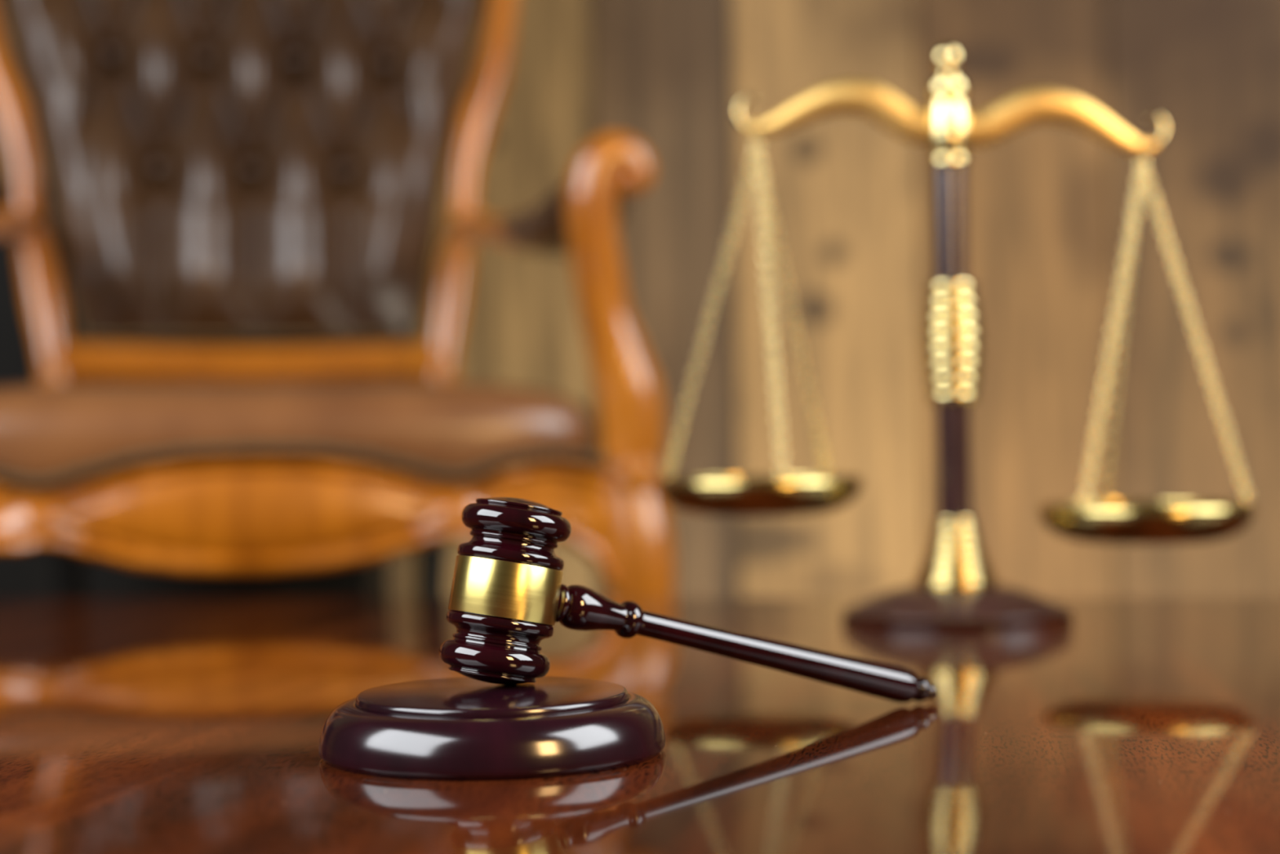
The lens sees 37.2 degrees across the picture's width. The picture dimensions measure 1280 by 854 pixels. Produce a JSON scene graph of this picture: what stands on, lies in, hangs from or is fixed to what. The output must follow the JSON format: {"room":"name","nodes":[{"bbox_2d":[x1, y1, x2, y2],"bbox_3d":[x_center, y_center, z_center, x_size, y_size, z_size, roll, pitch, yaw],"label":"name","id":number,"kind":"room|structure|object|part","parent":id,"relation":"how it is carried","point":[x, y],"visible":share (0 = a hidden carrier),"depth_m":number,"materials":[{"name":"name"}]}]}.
{"room":"courtroom","nodes":[
{"label":"courtroom","id":0,"kind":"room"},
{"bbox_2d":[0,0,1279,597],"bbox_3d":[-0.009,-0.872,2.663,6.406,2.700,0.100,-1,-1,0],"label":"wall","id":1,"kind":"structure","parent":0,"point":[1048,205],"depth_m":2.60,"materials":[{"name":"brown wood"}]},
{"bbox_3d":[0.007,0.470,0.343,6.400,0.050,4.700,-1,-1,0],"label":"floor","id":2,"kind":"structure","parent":0,"visible":0},
{"bbox_2d":[0,0,675,598],"bbox_3d":[-0.428,-0.244,2.082,0.791,1.443,0.758,-1,-1,-12],"label":"armchair","id":3,"kind":"object","parent":2,"relation":"on","point":[218,171],"visible":0.93,"depth_m":2.16,"materials":[{"name":"orange wood"}]},
{"bbox_3d":[-0.704,-0.216,1.927,0.064,0.075,0.518,-1,-1,-3],"label":"arm","id":4,"kind":"part","parent":3,"relation":"part of","materials":[{"name":"orange wood"}]},
{"bbox_3d":[-0.688,0.070,1.931,0.068,0.074,0.484,-1,-1,4],"label":"rail","id":5,"kind":"part","parent":3,"relation":"part of","materials":[{"name":"orange wood"}]},
{"bbox_3d":[-0.666,0.243,2.214,0.048,0.479,0.129,-1,-1,-11],"label":"leg","id":6,"kind":"part","parent":3,"relation":"part of","materials":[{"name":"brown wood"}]},
{"bbox_2d":[0,0,486,343],"bbox_3d":[-0.476,-0.495,2.304,0.621,0.798,0.286,-1,-1,-11],"label":"cushion","id":7,"kind":"object","parent":3,"relation":"on","point":[218,171],"depth_m":2.22,"materials":[{"name":"brown leather"}]},
{"bbox_3d":[-0.476,-0.498,2.305,0.618,0.806,0.222,-1,-1,-11],"label":"nailhead trim","id":8,"kind":"part","parent":3,"relation":"part of","materials":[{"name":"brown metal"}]},
{"bbox_3d":[-0.449,-0.072,2.195,0.457,0.054,0.043,-1,-1,-11],"label":"rail","id":9,"kind":"part","parent":3,"relation":"part of","materials":[{"name":"orange wood"}]},
{"bbox_3d":[-0.449,-0.103,2.194,0.388,0.015,0.009,-1,-1,-12],"label":"nailhead trim","id":10,"kind":"part","parent":3,"relation":"part of","materials":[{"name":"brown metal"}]},
{"bbox_3d":[-0.479,-0.485,2.320,0.708,0.953,0.280,-1,-1,-11],"label":"frame","id":11,"kind":"part","parent":3,"relation":"part of","materials":[{"name":"orange wood"}]},
{"bbox_2d":[0,380,595,488],"bbox_3d":[-0.401,0.006,1.965,0.659,0.103,0.503,-1,-1,-12],"label":"seat cushion","id":12,"kind":"object","parent":3,"relation":"on","point":[55,434],"depth_m":1.74,"materials":[{"name":"brown leather"}]},
{"bbox_3d":[-0.352,0.034,1.720,0.664,0.042,0.007,-1,-1,-12],"label":"nailhead trim","id":13,"kind":"part","parent":3,"relation":"part of","materials":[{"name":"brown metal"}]},
{"bbox_3d":[-0.250,0.238,2.299,0.048,0.479,0.129,-1,-1,-11],"label":"leg","id":14,"kind":"part","parent":3,"relation":"part of","materials":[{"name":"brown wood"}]},
{"bbox_3d":[-0.113,-0.223,2.048,0.064,0.075,0.518,0,-1,-20],"label":"arm","id":15,"kind":"part","parent":3,"relation":"part of","materials":[{"name":"orange wood"}]},
{"bbox_3d":[-0.123,0.064,2.046,0.068,0.074,0.484,0,-1,-27],"label":"rail","id":16,"kind":"part","parent":3,"relation":"part of","materials":[{"name":"orange wood"}]},
{"bbox_3d":[-0.001,0.247,1.815,0.072,0.431,0.072,-1,-1,-12],"label":"leg","id":17,"kind":"part","parent":3,"relation":"part of","materials":[{"name":"orange wood"}]},
{"bbox_2d":[0,597,1279,853],"bbox_3d":[-0.153,0.290,0.867,1.720,0.330,1.240,-1,-1,10],"label":"desk","id":18,"kind":"object","parent":2,"relation":"on","point":[140,725],"visible":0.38,"depth_m":0.74,"materials":[{"name":"brown wood"}]},
{"bbox_2d":[318,675,665,781],"bbox_3d":[-0.055,0.110,0.708,0.128,0.023,0.128,-1,-1,0],"label":"block","id":19,"kind":"object","parent":18,"relation":"on","point":[464,728],"visible":1,"depth_m":0.66,"materials":[{"name":"brown wood"}]},
{"bbox_3d":[-0.055,0.100,0.708,0.101,0.004,0.101,-1,-1,0],"label":"striking plate","id":20,"kind":"part","parent":19,"relation":"part of","materials":[{"name":"brown wood"}]},
{"bbox_2d":[439,497,937,702],"bbox_3d":[0.026,0.073,0.778,0.234,0.094,0.043,0,-1,-31],"label":"gavel","id":21,"kind":"object","parent":19,"relation":"on","point":[508,596],"visible":1,"depth_m":0.72,"materials":[{"name":"brown wood"}]},
{"bbox_3d":[0.046,0.090,0.786,0.191,0.059,0.018,0,-1,-30],"label":"handle","id":22,"kind":"part","parent":21,"relation":"part of","materials":[{"name":"brown wood"}]},
{"bbox_2d":[656,44,1255,622],"bbox_3d":[0.209,-0.067,1.294,0.397,0.386,0.167,-1,-1,0],"label":"balance scale","id":23,"kind":"object","parent":18,"relation":"on","point":[955,582],"visible":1,"depth_m":1.28,"materials":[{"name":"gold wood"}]},
{"bbox_3d":[0.050,-0.081,1.319,0.073,0.232,0.007,-1,-1,19],"label":"chain","id":24,"kind":"part","parent":23,"relation":"part of","materials":[{"name":"gold metal"}]},
{"bbox_3d":[0.087,-0.082,1.275,0.007,0.232,0.068,-1,-1,-8],"label":"chain","id":25,"kind":"part","parent":23,"relation":"part of","materials":[{"name":"gold metal"}]},
{"bbox_3d":[0.107,-0.081,1.329,0.069,0.232,0.005,0,-1,-41],"label":"chain","id":26,"kind":"part","parent":23,"relation":"part of","materials":[{"name":"gold metal"}]},
{"bbox_3d":[0.314,-0.065,1.259,0.058,0.232,0.046,-1,-1,0],"label":"chain","id":27,"kind":"part","parent":23,"relation":"part of","materials":[{"name":"gold metal"}]},
{"bbox_3d":[0.334,-0.064,1.313,0.007,0.233,0.069,-1,-1,-12],"label":"chain","id":28,"kind":"part","parent":23,"relation":"part of","materials":[{"name":"gold metal"}]},
{"bbox_3d":[0.370,-0.065,1.269,0.070,0.233,0.006,-1,-1,21],"label":"chain","id":29,"kind":"part","parent":23,"relation":"part of","materials":[{"name":"gold metal"}]}
]}

